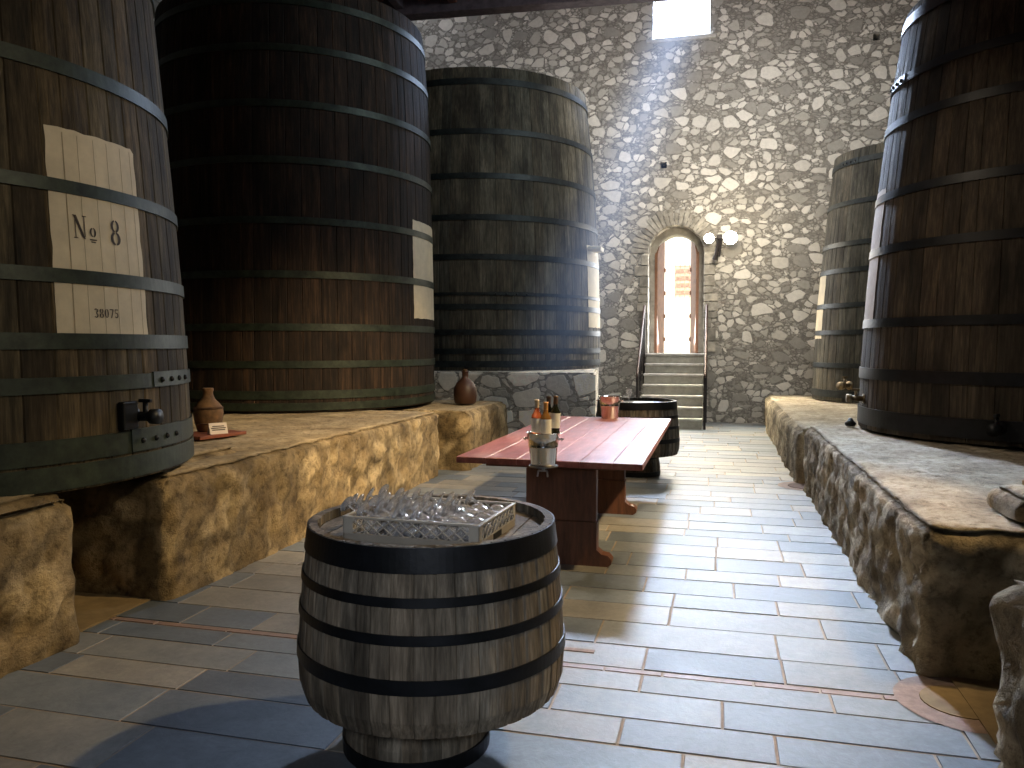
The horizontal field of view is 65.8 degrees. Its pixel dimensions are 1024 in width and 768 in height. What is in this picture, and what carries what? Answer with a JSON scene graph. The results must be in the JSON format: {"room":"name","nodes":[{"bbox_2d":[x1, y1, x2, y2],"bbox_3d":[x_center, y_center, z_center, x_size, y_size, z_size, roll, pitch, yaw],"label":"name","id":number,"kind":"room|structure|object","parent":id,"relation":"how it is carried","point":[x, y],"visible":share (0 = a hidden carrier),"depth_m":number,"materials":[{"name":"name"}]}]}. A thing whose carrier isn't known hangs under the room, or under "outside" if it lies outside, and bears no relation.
{"room":"wine cellar","nodes":[
{"label":"wine cellar","id":0,"kind":"room"},
{"bbox_2d":[402,507,418,514],"bbox_3d":[-0.387,0.513,3.044,0.101,0.071,0.072,30,11,14],"label":"bowl","id":1,"kind":"object","parent":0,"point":[409,511],"depth_m":3.02,"materials":[{"name":"clear glass"}]},
{"bbox_2d":[0,422,996,767],"bbox_3d":[0.128,1.333,6.961,14.000,0.152,21.400,1,3,14],"label":"floor","id":2,"kind":"structure","parent":0,"point":[726,626],"depth_m":3.93,"materials":[{"name":"tile"}]},
{"bbox_2d":[0,499,78,677],"bbox_3d":[-4.666,1.112,1.781,3.396,0.803,6.075,1,3,14],"label":"stone plinth","id":3,"kind":"object","parent":2,"relation":"on","point":[38,620],"visible":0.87,"depth_m":3.99,"materials":[{"name":"stone"}]},
{"bbox_2d":[0,493,59,513],"bbox_3d":[-3.244,0.618,3.260,1.305,0.066,2.229,1,3,14],"label":"stone slab","id":4,"kind":"object","parent":3,"relation":"on","point":[7,503],"visible":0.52,"depth_m":3.95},
{"bbox_2d":[0,0,193,496],"bbox_3d":[-3.660,-1.620,4.849,3.369,4.300,3.221,1,3,14],"label":"wooden vat","id":5,"kind":"object","parent":4,"relation":"on","point":[95,379],"visible":1,"depth_m":4.30,"materials":[{"name":"brown wood"}]},
{"bbox_2d":[137,399,163,423],"bbox_3d":[-2.106,0.160,4.557,0.169,0.148,0.096,1,3,14],"label":"tap","id":6,"kind":"object","parent":5,"relation":"on","point":[153,416],"depth_m":4.54,"materials":[{"name":"black metal"}]},
{"bbox_2d":[74,592,150,632],"bbox_3d":[-3.851,1.360,4.993,3.080,0.032,1.000,1,3,14],"label":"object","id":7,"kind":"structure","parent":2,"relation":"on","point":[91,609],"depth_m":4.82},
{"bbox_2d":[54,410,438,600],"bbox_3d":[-3.605,0.813,7.861,4.406,0.802,5.060,1,3,14],"label":"stone plinth","id":8,"kind":"object","parent":2,"relation":"on","point":[172,533],"visible":0.49,"depth_m":5.72,"materials":[{"name":"stone"}]},
{"bbox_2d":[183,445,234,463],"bbox_3d":[-2.631,0.521,5.643,0.910,0.084,1.078,1,3,14],"label":"stone slab","id":9,"kind":"object","parent":8,"relation":"on","point":[200,452],"visible":0.18,"depth_m":5.79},
{"bbox_2d":[193,430,245,439],"bbox_3d":[-2.652,0.440,6.913,0.380,0.030,0.520,1,3,26],"label":"wooden board","id":10,"kind":"object","parent":8,"relation":"on","point":[197,435],"visible":0.5,"depth_m":6.81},
{"bbox_2d":[193,388,223,431],"bbox_3d":[-2.699,0.227,7.039,0.260,0.385,0.260,1,3,14],"label":"jug","id":11,"kind":"object","parent":10,"relation":"on","point":[208,409],"visible":0.91,"depth_m":6.95,"materials":[{"name":"ceramic"}]},
{"bbox_2d":[207,422,227,434],"bbox_3d":[-2.538,0.381,6.829,0.150,0.092,0.090,-2,4,-37],"label":"tent card","id":12,"kind":"object","parent":10,"relation":"on","point":[213,428],"visible":1,"depth_m":6.81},
{"bbox_2d":[211,425,225,430],"bbox_3d":[-2.524,0.379,6.810,0.124,0.038,0.019,-2,4,-37],"label":"print","id":13,"kind":"object","parent":12,"relation":"attached to","point":[213,427],"depth_m":6.81},
{"bbox_2d":[154,0,434,411],"bbox_3d":[-3.008,-2.283,11.080,3.828,5.050,3.828,0,3,-1],"label":"wooden vat","id":14,"kind":"object","parent":8,"relation":"on","point":[299,143],"visible":0.9,"depth_m":9.38,"materials":[{"name":"brown wood"}]},
{"bbox_2d":[297,494,564,767],"bbox_3d":[-0.314,0.986,3.160,1.078,0.920,1.078,1,3,14],"label":"barrel","id":15,"kind":"object","parent":2,"relation":"on","point":[418,653],"visible":0.91,"depth_m":2.71,"materials":[{"name":"brown wood"}]},
{"bbox_2d":[344,728,485,762],"bbox_3d":[-0.385,1.310,3.204,0.581,0.268,0.584,1,3,14],"label":"tub","id":16,"kind":"object","parent":15,"relation":"in","point":[358,747],"depth_m":2.95,"materials":[{"name":"brown wood"}]},
{"bbox_2d":[342,495,515,544],"bbox_3d":[-0.302,0.520,3.015,0.536,0.092,0.426,1,3,17],"label":"glass rack","id":17,"kind":"object","parent":15,"relation":"on","point":[357,533],"visible":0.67,"depth_m":2.85,"materials":[{"name":"grey plastic"}]},
{"bbox_2d":[340,496,385,534],"bbox_3d":[-0.545,0.495,2.939,0.201,0.144,0.072,1,3,28],"label":"wine glass","id":18,"kind":"object","parent":17,"relation":"in","point":[346,504],"visible":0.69,"depth_m":2.91,"materials":[{"name":"white"}]},
{"bbox_2d":[362,513,385,534],"bbox_3d":[-0.508,0.519,2.921,0.101,0.071,0.072,31,16,23],"label":"bowl","id":19,"kind":"object","parent":18,"relation":"on","point":[371,531],"depth_m":2.89,"materials":[{"name":"clear glass"}]},
{"bbox_2d":[351,493,389,517],"bbox_3d":[-0.526,0.491,3.002,0.201,0.146,0.072,1,3,15],"label":"wine glass","id":20,"kind":"object","parent":17,"relation":"in","point":[382,513],"visible":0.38,"depth_m":2.99,"materials":[{"name":"white"}]},
{"bbox_2d":[373,510,389,517],"bbox_3d":[-0.485,0.515,2.992,0.101,0.071,0.072,30,10,12],"label":"bowl","id":21,"kind":"object","parent":20,"relation":"on","point":[382,513],"depth_m":2.97,"materials":[{"name":"clear glass"}]},
{"bbox_2d":[355,494,395,512],"bbox_3d":[-0.509,0.494,3.074,0.204,0.130,0.072,1,3,13],"label":"wine glass","id":22,"kind":"object","parent":17,"relation":"in","point":[361,497],"visible":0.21,"depth_m":3.08,"materials":[{"name":"white"}]},
{"bbox_2d":[356,501,404,536],"bbox_3d":[-0.477,0.503,2.917,0.204,0.129,0.072,1,3,26],"label":"wine glass","id":23,"kind":"object","parent":17,"relation":"in","point":[362,509],"visible":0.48,"depth_m":2.88,"materials":[{"name":"white"}]},
{"bbox_2d":[381,516,404,536],"bbox_3d":[-0.437,0.523,2.899,0.101,0.071,0.072,25,13,23],"label":"bowl","id":24,"kind":"object","parent":23,"relation":"on","point":[383,523],"depth_m":2.87,"materials":[{"name":"clear glass"}]},
{"bbox_2d":[365,487,403,507],"bbox_3d":[-0.483,0.485,3.142,0.201,0.144,0.072,0,3,9],"label":"wine glass","id":25,"kind":"object","parent":17,"relation":"in","point":[369,495],"visible":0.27,"depth_m":3.14,"materials":[{"name":"white"}]},
{"bbox_2d":[368,495,408,518],"bbox_3d":[-0.453,0.494,2.987,0.202,0.140,0.072,1,3,24],"label":"wine glass","id":26,"kind":"object","parent":17,"relation":"in","point":[372,502],"visible":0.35,"depth_m":3.01,"materials":[{"name":"white"}]},
{"bbox_2d":[390,511,408,518],"bbox_3d":[-0.414,0.517,2.970,0.101,0.071,0.072,29,14,20],"label":"bowl","id":27,"kind":"object","parent":26,"relation":"on","point":[399,515],"depth_m":2.95,"materials":[{"name":"clear glass"}]},
{"bbox_2d":[378,484,414,504],"bbox_3d":[-0.453,0.483,3.236,0.203,0.138,0.072,1,3,25],"label":"wine glass","id":28,"kind":"object","parent":17,"relation":"in","point":[386,486],"visible":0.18,"depth_m":3.25,"materials":[{"name":"white"}]},
{"bbox_2d":[376,490,418,514],"bbox_3d":[-0.427,0.488,3.055,0.200,0.147,0.072,1,3,18],"label":"wine glass","id":29,"kind":"object","parent":17,"relation":"in","point":[383,494],"visible":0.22,"depth_m":3.06,"materials":[{"name":"white"}]},
{"bbox_2d":[374,499,422,537],"bbox_3d":[-0.406,0.496,2.884,0.200,0.148,0.072,1,3,18],"label":"wine glass","id":30,"kind":"object","parent":17,"relation":"in","point":[381,503],"visible":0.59,"depth_m":2.85,"materials":[{"name":"white"}]},
{"bbox_2d":[399,516,422,537],"bbox_3d":[-0.366,0.521,2.873,0.101,0.071,0.072,31,11,14],"label":"bowl","id":31,"kind":"object","parent":30,"relation":"on","point":[405,524],"depth_m":2.84,"materials":[{"name":"clear glass"}]},
{"bbox_2d":[386,497,427,520],"bbox_3d":[-0.377,0.496,2.966,0.203,0.137,0.072,1,3,26],"label":"wine glass","id":32,"kind":"object","parent":17,"relation":"in","point":[391,505],"visible":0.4,"depth_m":2.99,"materials":[{"name":"white"}]},
{"bbox_2d":[410,514,427,520],"bbox_3d":[-0.337,0.519,2.948,0.101,0.071,0.072,28,14,22],"label":"bowl","id":33,"kind":"object","parent":32,"relation":"on","point":[423,517],"depth_m":2.93,"materials":[{"name":"clear glass"}]},
{"bbox_2d":[394,488,430,506],"bbox_3d":[-0.384,0.490,3.216,0.204,0.124,0.072,1,3,27],"label":"wine glass","id":34,"kind":"object","parent":17,"relation":"in","point":[400,491],"visible":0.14,"depth_m":3.24,"materials":[{"name":"white"}]},
{"bbox_2d":[396,494,436,516],"bbox_3d":[-0.356,0.495,3.041,0.204,0.132,0.072,1,3,26],"label":"wine glass","id":35,"kind":"object","parent":17,"relation":"in","point":[400,497],"visible":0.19,"depth_m":3.06,"materials":[{"name":"white"}]},
{"bbox_2d":[392,503,442,539],"bbox_3d":[-0.334,0.501,2.857,0.202,0.139,0.072,1,3,16],"label":"wine glass","id":36,"kind":"object","parent":17,"relation":"in","point":[397,510],"visible":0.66,"depth_m":2.83,"materials":[{"name":"white"}]},
{"bbox_2d":[418,518,442,539],"bbox_3d":[-0.292,0.524,2.846,0.101,0.071,0.072,27,9,13],"label":"bowl","id":37,"kind":"object","parent":36,"relation":"on","point":[430,526],"depth_m":2.82,"materials":[{"name":"clear glass"}]},
{"bbox_2d":[401,490,442,512],"bbox_3d":[-0.336,0.487,3.095,0.201,0.143,0.072,0,3,7],"label":"wine glass","id":38,"kind":"object","parent":17,"relation":"in","point":[407,492],"visible":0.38,"depth_m":3.08,"materials":[{"name":"white"}]},
{"bbox_2d":[425,505,442,512],"bbox_3d":[-0.294,0.511,3.091,0.101,0.071,0.072,28,6,5],"label":"bowl","id":39,"kind":"object","parent":38,"relation":"on","point":[439,507],"depth_m":3.08,"materials":[{"name":"clear glass"}]},
{"bbox_2d":[402,499,446,521],"bbox_3d":[-0.309,0.497,2.931,0.202,0.139,0.072,1,3,16],"label":"wine glass","id":40,"kind":"object","parent":17,"relation":"in","point":[406,507],"visible":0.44,"depth_m":2.93,"materials":[{"name":"white"}]},
{"bbox_2d":[428,514,446,521],"bbox_3d":[-0.267,0.520,2.921,0.101,0.071,0.072,27,10,13],"label":"bowl","id":41,"kind":"object","parent":40,"relation":"on","point":[436,519],"depth_m":2.90,"materials":[{"name":"clear glass"}]},
{"bbox_2d":[411,488,444,507],"bbox_3d":[-0.309,0.489,3.185,0.204,0.130,0.072,1,3,23],"label":"wine glass","id":42,"kind":"object","parent":17,"relation":"in","point":[416,494],"visible":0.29,"depth_m":3.20,"materials":[{"name":"white"}]},
{"bbox_2d":[412,497,453,517],"bbox_3d":[-0.285,0.500,3.021,0.204,0.121,0.072,1,3,27],"label":"wine glass","id":43,"kind":"object","parent":17,"relation":"in","point":[418,503],"visible":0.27,"depth_m":3.04,"materials":[{"name":"white"}]},
{"bbox_2d":[437,512,453,517],"bbox_3d":[-0.245,0.519,3.001,0.101,0.071,0.072,22,12,24],"label":"bowl","id":44,"kind":"object","parent":43,"relation":"on","point":[449,514],"depth_m":2.98,"materials":[{"name":"clear glass"}]},
{"bbox_2d":[410,507,461,540],"bbox_3d":[-0.266,0.507,2.836,0.204,0.127,0.072,1,3,13],"label":"wine glass","id":45,"kind":"object","parent":17,"relation":"in","point":[448,532],"visible":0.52,"depth_m":2.80,"materials":[{"name":"white"}]},
{"bbox_2d":[437,520,461,540],"bbox_3d":[-0.223,0.526,2.827,0.101,0.071,0.072,22,8,11],"label":"bowl","id":46,"kind":"object","parent":45,"relation":"on","point":[448,532],"depth_m":2.80,"materials":[{"name":"clear glass"}]},
{"bbox_2d":[422,491,461,513],"bbox_3d":[-0.261,0.491,3.084,0.203,0.137,0.072,1,3,19],"label":"wine glass","id":47,"kind":"object","parent":17,"relation":"in","point":[426,495],"visible":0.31,"depth_m":3.10,"materials":[{"name":"white"}]},
{"bbox_2d":[419,501,466,522],"bbox_3d":[-0.241,0.500,2.904,0.203,0.136,0.072,0,3,8],"label":"wine glass","id":48,"kind":"object","parent":17,"relation":"in","point":[456,519],"visible":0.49,"depth_m":2.89,"materials":[{"name":"white"}]},
{"bbox_2d":[446,516,466,522],"bbox_3d":[-0.198,0.521,2.898,0.101,0.071,0.072,25,6,6],"label":"bowl","id":49,"kind":"object","parent":48,"relation":"on","point":[456,519],"depth_m":2.88,"materials":[{"name":"clear glass"}]},
{"bbox_2d":[427,490,468,508],"bbox_3d":[-0.244,0.490,3.151,0.204,0.132,0.072,1,3,12],"label":"wine glass","id":50,"kind":"object","parent":17,"relation":"in","point":[432,491],"visible":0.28,"depth_m":3.16,"materials":[{"name":"white"}]},
{"bbox_2d":[427,499,472,519],"bbox_3d":[-0.218,0.501,2.984,0.204,0.125,0.072,1,3,14],"label":"wine glass","id":51,"kind":"object","parent":17,"relation":"in","point":[464,515],"visible":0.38,"depth_m":2.97,"materials":[{"name":"white"}]},
{"bbox_2d":[454,512,472,519],"bbox_3d":[-0.174,0.519,2.974,0.101,0.071,0.072,22,8,12],"label":"bowl","id":52,"kind":"object","parent":51,"relation":"on","point":[464,515],"depth_m":2.96,"materials":[{"name":"clear glass"}]},
{"bbox_2d":[429,506,484,541],"bbox_3d":[-0.194,0.504,2.805,0.203,0.137,0.072,0,3,8],"label":"wine glass","id":53,"kind":"object","parent":17,"relation":"in","point":[460,533],"visible":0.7,"depth_m":2.78,"materials":[{"name":"white"}]},
{"bbox_2d":[456,522,484,541],"bbox_3d":[-0.151,0.526,2.800,0.101,0.071,0.072,25,6,6],"label":"bowl","id":54,"kind":"object","parent":53,"relation":"on","point":[460,533],"depth_m":2.77,"materials":[{"name":"clear glass"}]},
{"bbox_2d":[436,493,480,514],"bbox_3d":[-0.194,0.491,3.052,0.202,0.141,0.072,0,3,8],"label":"wine glass","id":55,"kind":"object","parent":17,"relation":"in","point":[472,510],"visible":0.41,"depth_m":3.04,"materials":[{"name":"white"}]},
{"bbox_2d":[461,507,480,514],"bbox_3d":[-0.151,0.513,3.047,0.101,0.071,0.072,27,6,6],"label":"bowl","id":56,"kind":"object","parent":55,"relation":"on","point":[472,510],"depth_m":3.03,"materials":[{"name":"clear glass"}]},
{"bbox_2d":[446,491,487,511],"bbox_3d":[-0.167,0.494,3.149,0.204,0.121,0.072,1,3,27],"label":"wine glass","id":57,"kind":"object","parent":17,"relation":"in","point":[451,496],"visible":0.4,"depth_m":3.13,"materials":[{"name":"white"}]},
{"bbox_2d":[470,504,487,511],"bbox_3d":[-0.126,0.512,3.130,0.101,0.071,0.072,22,12,24],"label":"bowl","id":58,"kind":"object","parent":57,"relation":"on","point":[480,507],"depth_m":3.11,"materials":[{"name":"clear glass"}]},
{"bbox_2d":[441,501,493,537],"bbox_3d":[-0.163,0.502,2.898,0.203,0.133,0.072,1,3,26],"label":"wine glass","id":59,"kind":"object","parent":17,"relation":"in","point":[446,509],"visible":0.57,"depth_m":2.89,"materials":[{"name":"white"}]},
{"bbox_2d":[466,517,493,537],"bbox_3d":[-0.124,0.523,2.880,0.101,0.071,0.072,26,13,22],"label":"bowl","id":60,"kind":"object","parent":59,"relation":"on","point":[476,520],"depth_m":2.86,"materials":[{"name":"clear glass"}]},
{"bbox_2d":[450,495,500,529],"bbox_3d":[-0.140,0.493,2.959,0.201,0.146,0.072,1,3,13],"label":"wine glass","id":61,"kind":"object","parent":17,"relation":"in","point":[483,515],"visible":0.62,"depth_m":2.94,"materials":[{"name":"white"}]},
{"bbox_2d":[473,512,500,529],"bbox_3d":[-0.099,0.517,2.951,0.101,0.071,0.072,29,9,10],"label":"bowl","id":62,"kind":"object","parent":61,"relation":"on","point":[483,515],"depth_m":2.93,"materials":[{"name":"clear glass"}]},
{"bbox_2d":[454,497,506,526],"bbox_3d":[-0.120,0.499,3.034,0.204,0.124,0.072,1,3,13],"label":"wine glass","id":63,"kind":"object","parent":17,"relation":"in","point":[489,511],"visible":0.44,"depth_m":3.02,"materials":[{"name":"white"}]},
{"bbox_2d":[482,509,506,526],"bbox_3d":[-0.076,0.517,3.024,0.101,0.071,0.072,21,7,11],"label":"bowl","id":64,"kind":"object","parent":63,"relation":"on","point":[489,511],"depth_m":3.00,"materials":[{"name":"clear glass"}]},
{"bbox_2d":[465,490,513,521],"bbox_3d":[-0.089,0.490,3.123,0.203,0.135,0.072,1,3,26],"label":"wine glass","id":65,"kind":"object","parent":17,"relation":"in","point":[470,496],"visible":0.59,"depth_m":3.12,"materials":[{"name":"white"}]},
{"bbox_2d":[488,504,513,521],"bbox_3d":[-0.050,0.512,3.105,0.101,0.071,0.072,27,14,23],"label":"bowl","id":66,"kind":"object","parent":65,"relation":"on","point":[496,507],"depth_m":3.09,"materials":[{"name":"clear glass"}]},
{"bbox_2d":[363,400,507,470],"bbox_3d":[-2.518,0.647,11.569,4.623,0.770,2.022,1,3,14],"label":"stone plinth","id":67,"kind":"object","parent":2,"relation":"on","point":[462,428],"visible":0.16,"depth_m":10.26,"materials":[{"name":"stone"}]},
{"bbox_2d":[454,369,476,403],"bbox_3d":[-0.658,0.034,11.134,0.330,0.487,0.330,1,3,14],"label":"demijohn","id":68,"kind":"object","parent":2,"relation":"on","point":[465,390],"visible":1,"depth_m":11.02,"materials":[{"name":"ceramic"}]},
{"bbox_2d":[434,367,598,434],"bbox_3d":[-0.959,0.270,14.946,5.876,1.190,5.300,1,3,14],"label":"masonry base","id":69,"kind":"object","parent":2,"relation":"on","point":[577,390],"visible":0.12,"depth_m":11.92,"materials":[{"name":"stone"}]},
{"bbox_2d":[425,67,603,370],"bbox_3d":[-0.548,-2.707,14.507,4.524,4.780,4.426,1,3,14],"label":"wooden vat","id":70,"kind":"object","parent":69,"relation":"on","point":[516,250],"visible":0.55,"depth_m":12.51,"materials":[{"name":"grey wood"}]},
{"bbox_2d":[456,416,670,566],"bbox_3d":[0.672,0.850,7.283,1.359,0.785,3.500,1,3,14],"label":"trestle table","id":71,"kind":"object","parent":2,"relation":"on","point":[594,456],"visible":0.8,"depth_m":5.82,"materials":[{"name":"red wood"}]},
{"bbox_2d":[529,464,557,476],"bbox_3d":[0.232,0.582,5.429,0.200,0.078,0.360,1,3,14],"label":"holder","id":72,"kind":"object","parent":71,"relation":"attached to","point":[530,465],"visible":0.53,"depth_m":5.30,"materials":[{"name":"metal"}]},
{"bbox_2d":[523,431,563,466],"bbox_3d":[0.212,0.435,5.344,0.237,0.224,0.237,-2,3,-29],"label":"ice bucket","id":73,"kind":"object","parent":72,"relation":"on","point":[543,448],"visible":0.9,"depth_m":5.26,"materials":[{"name":"silver metal"}]},
{"bbox_2d":[531,399,541,433],"bbox_3d":[0.167,0.258,5.321,0.076,0.311,0.076,1,3,14],"label":"wine bottle","id":74,"kind":"object","parent":73,"relation":"in","point":[536,416],"visible":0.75,"depth_m":5.29,"materials":[{"name":"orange glass"}]},
{"bbox_2d":[540,402,550,433],"bbox_3d":[0.226,0.269,5.301,0.076,0.301,0.076,1,3,14],"label":"wine bottle","id":75,"kind":"object","parent":73,"relation":"in","point":[545,421],"visible":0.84,"depth_m":5.27,"materials":[{"name":"orange glass"}]},
{"bbox_2d":[546,396,551,412],"bbox_3d":[0.248,0.238,5.373,0.076,0.316,0.076,1,3,14],"label":"wine bottle","id":76,"kind":"object","parent":73,"relation":"in","point":[548,398],"visible":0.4,"depth_m":5.35,"materials":[{"name":"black glass"}]},
{"bbox_2d":[549,396,560,433],"bbox_3d":[0.285,0.236,5.331,0.084,0.317,0.076,1,3,22],"label":"wine bottle","id":77,"kind":"object","parent":73,"relation":"in","point":[555,414],"visible":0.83,"depth_m":5.30,"materials":[{"name":"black glass"}]},
{"bbox_2d":[596,395,623,418],"bbox_3d":[1.089,0.257,8.810,0.262,0.249,0.262,-2,3,-32],"label":"ice bucket","id":78,"kind":"object","parent":71,"relation":"on","point":[609,404],"visible":1,"depth_m":8.72,"materials":[{"name":"orange metal"}]},
{"bbox_2d":[564,647,594,652],"bbox_3d":[0.149,1.396,4.208,0.580,0.008,0.040,1,3,14],"label":"trim","id":79,"kind":"structure","parent":2,"relation":"on","point":[565,648],"depth_m":4.15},
{"bbox_2d":[596,397,679,477],"bbox_3d":[1.546,0.658,9.819,1.052,0.920,1.052,1,3,20],"label":"barrel","id":80,"kind":"object","parent":2,"relation":"on","point":[668,446],"visible":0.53,"depth_m":9.43,"materials":[{"name":"brown wood"}]},
{"bbox_2d":[626,458,659,472],"bbox_3d":[1.545,0.984,9.834,0.581,0.268,0.584,-3,4,-43],"label":"tub","id":81,"kind":"object","parent":80,"relation":"in","point":[653,465],"depth_m":9.59,"materials":[{"name":"brown wood"}]},
{"bbox_2d":[636,305,644,397],"bbox_3d":[2.582,-0.400,15.900,0.044,2.435,1.546,1,3,14],"label":"handrail","id":82,"kind":"object","parent":2,"relation":"on","point":[641,353],"visible":0.66,"depth_m":16.00,"materials":[{"name":"metal"}]},
{"bbox_2d":[641,353,703,429],"bbox_3d":[3.210,0.109,15.817,1.190,1.426,1.606,1,3,14],"label":"stone steps","id":83,"kind":"structure","parent":2,"relation":"on","point":[675,376],"depth_m":15.86,"materials":[{"name":"stone"}]},
{"bbox_2d":[703,304,707,429],"bbox_3d":[3.812,-0.385,15.583,0.044,2.435,1.546,1,3,14],"label":"handrail","id":84,"kind":"object","parent":2,"relation":"on","point":[706,317],"visible":1,"depth_m":15.28,"materials":[{"name":"metal"}]},
{"bbox_2d":[764,395,811,426],"bbox_3d":[7.064,0.554,15.088,4.299,0.608,1.108,1,3,14],"label":"stone block","id":85,"kind":"object","parent":2,"relation":"on","point":[769,395],"visible":0.06,"depth_m":15.66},
{"bbox_2d":[778,481,801,490],"bbox_3d":[3.235,1.155,8.995,0.418,0.001,0.614,1,3,14],"label":"trim","id":86,"kind":"structure","parent":2,"relation":"on","point":[783,484],"depth_m":9.01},
{"bbox_2d":[788,483,804,488],"bbox_3d":[3.333,1.155,8.967,0.400,0.006,0.400,1,3,14],"label":"trim","id":87,"kind":"structure","parent":2,"relation":"on","point":[794,485],"depth_m":8.98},
{"bbox_2d":[765,396,859,483],"bbox_3d":[6.093,0.706,11.534,4.325,0.654,6.172,1,3,14],"label":"stone plinth","id":88,"kind":"object","parent":2,"relation":"on","point":[787,419],"visible":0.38,"depth_m":11.03,"materials":[{"name":"stone"}]},
{"bbox_2d":[811,143,884,402],"bbox_3d":[6.830,-1.823,13.641,3.058,4.180,3.085,1,3,14],"label":"wooden vat","id":89,"kind":"object","parent":88,"relation":"on","point":[856,173],"visible":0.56,"depth_m":13.13,"materials":[{"name":"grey wood"}]},
{"bbox_2d":[836,376,852,389],"bbox_3d":[5.425,-0.014,12.912,0.276,0.222,0.276,1,3,14],"label":"tap","id":90,"kind":"object","parent":89,"relation":"on","point":[847,384],"depth_m":12.90,"materials":[{"name":"gold metal"}]},
{"bbox_2d":[802,418,1023,681],"bbox_3d":[4.632,0.905,5.758,4.268,0.825,5.210,1,3,14],"label":"stone plinth","id":91,"kind":"object","parent":2,"relation":"on","point":[915,524],"depth_m":4.42,"materials":[{"name":"stone"}]},
{"bbox_2d":[846,0,1023,447],"bbox_3d":[5.116,-1.611,7.717,3.431,4.150,3.280,1,3,14],"label":"wooden vat","id":92,"kind":"object","parent":91,"relation":"on","point":[942,357],"visible":1,"depth_m":6.97,"materials":[{"name":"brown wood"}]},
{"bbox_2d":[846,389,864,402],"bbox_3d":[3.510,0.121,8.097,0.174,0.148,0.104,1,3,14],"label":"tap","id":93,"kind":"object","parent":92,"relation":"on","point":[849,398],"depth_m":8.08,"materials":[{"name":"gold metal"}]},
{"bbox_2d":[985,414,1006,436],"bbox_3d":[3.999,0.342,6.536,0.202,0.185,0.239,1,3,14],"label":"tap","id":94,"kind":"object","parent":92,"relation":"on","point":[995,424],"depth_m":6.57,"materials":[{"name":"black metal"}]},
{"bbox_2d":[893,675,987,733],"bbox_3d":[1.960,1.423,3.558,0.449,0.001,0.594,1,3,14],"label":"trim","id":95,"kind":"structure","parent":2,"relation":"on","point":[906,691],"depth_m":3.53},
{"bbox_2d":[919,685,978,719],"bbox_3d":[2.012,1.423,3.541,0.340,0.006,0.340,1,3,14],"label":"trim","id":96,"kind":"structure","parent":2,"relation":"on","point":[946,699],"depth_m":3.55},
{"bbox_2d":[950,677,999,745],"bbox_3d":[3.988,1.462,2.918,4.100,0.032,1.100,1,3,14],"label":"trim","id":97,"kind":"structure","parent":2,"relation":"on","point":[981,696],"depth_m":3.56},
{"bbox_2d":[986,580,1023,767],"bbox_3d":[2.948,1.233,-0.327,4.015,0.769,5.819,1,3,14],"label":"stone plinth","id":98,"kind":"object","parent":2,"relation":"on","point":[1005,605],"visible":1,"depth_m":2.76,"materials":[{"name":"stone"}]},
{"bbox_2d":[986,484,1023,522],"bbox_3d":[2.749,0.594,3.960,0.568,0.133,0.513,1,3,14],"label":"loose stone","id":99,"kind":"object","parent":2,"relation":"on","point":[1007,500],"visible":0.99,"depth_m":4.01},
{"bbox_2d":[412,0,919,422],"bbox_3d":[2.872,-4.387,16.905,14.200,10.500,0.750,1,3,14],"label":"wall","id":100,"kind":"structure","parent":0,"point":[749,124],"depth_m":16.16,"materials":[{"name":"stone"}]},
{"bbox_2d":[654,242,665,352],"bbox_3d":[3.199,-1.914,17.118,0.100,2.480,0.470,2,3,31],"label":"door","id":101,"kind":"structure","parent":100,"relation":"in","point":[660,269],"depth_m":17.03,"materials":[{"name":"brown wood"}]},
{"bbox_2d":[631,208,717,351],"bbox_3d":[3.398,-2.154,16.577,1.783,2.973,0.234,1,3,14],"label":"trim","id":102,"kind":"structure","parent":100,"relation":"attached to","point":[708,269],"depth_m":16.39,"materials":[{"name":"stone"}]},
{"bbox_2d":[649,228,703,352],"bbox_3d":[3.545,-2.100,17.025,1.500,2.880,0.400,1,3,14],"label":"trim","id":103,"kind":"structure","parent":100,"relation":"attached to","point":[671,233],"depth_m":16.80,"materials":[{"name":"stone"}]},
{"bbox_2d":[646,33,716,43],"bbox_3d":[3.519,-7.077,16.440,1.420,0.080,0.570,1,3,14],"label":"trim","id":104,"kind":"structure","parent":100,"relation":"attached to","point":[711,35],"depth_m":16.17,"materials":[{"name":"stone"}]},
{"bbox_2d":[689,241,698,352],"bbox_3d":[3.898,-1.905,16.937,0.100,2.480,0.470,0,3,-2],"label":"door","id":105,"kind":"structure","parent":100,"relation":"in","point":[694,269],"depth_m":16.81,"materials":[{"name":"brown wood"}]},
{"bbox_2d":[704,231,736,259],"bbox_3d":[4.233,-2.795,16.075,0.650,0.566,0.325,1,3,14],"label":"wall lamp","id":106,"kind":"object","parent":100,"relation":"attached to","point":[730,237],"visible":1,"depth_m":15.98,"materials":[{"name":"glass"}]},
{"bbox_3d":[-0.502,-6.131,4.352,14.500,0.180,17.350,1,3,14],"label":"ceiling","id":107,"kind":"structure","parent":0,"visible":0},
{"bbox_2d":[388,0,403,8],"bbox_3d":[-2.424,-6.304,11.305,0.140,0.160,4.250,1,3,14],"label":"joist","id":108,"kind":"object","parent":107,"relation":"attached to","point":[397,4],"visible":1,"depth_m":13.21,"materials":[{"name":"brown wood"}]},
{"bbox_2d":[381,0,670,20],"bbox_3d":[2.067,-6.222,12.499,14.800,0.301,0.280,2,3,14],"label":"ceiling beam","id":109,"kind":"structure","parent":107,"relation":"attached to","point":[414,10],"depth_m":13.07,"materials":[{"name":"brown wood"}]},
{"label":"outside","id":110,"kind":"structure","parent":0,"visible":0},
{"bbox_3d":[4.730,-0.698,20.282,11.000,0.200,6.340,1,3,14],"label":"ground","id":111,"kind":"structure","parent":110,"visible":0},
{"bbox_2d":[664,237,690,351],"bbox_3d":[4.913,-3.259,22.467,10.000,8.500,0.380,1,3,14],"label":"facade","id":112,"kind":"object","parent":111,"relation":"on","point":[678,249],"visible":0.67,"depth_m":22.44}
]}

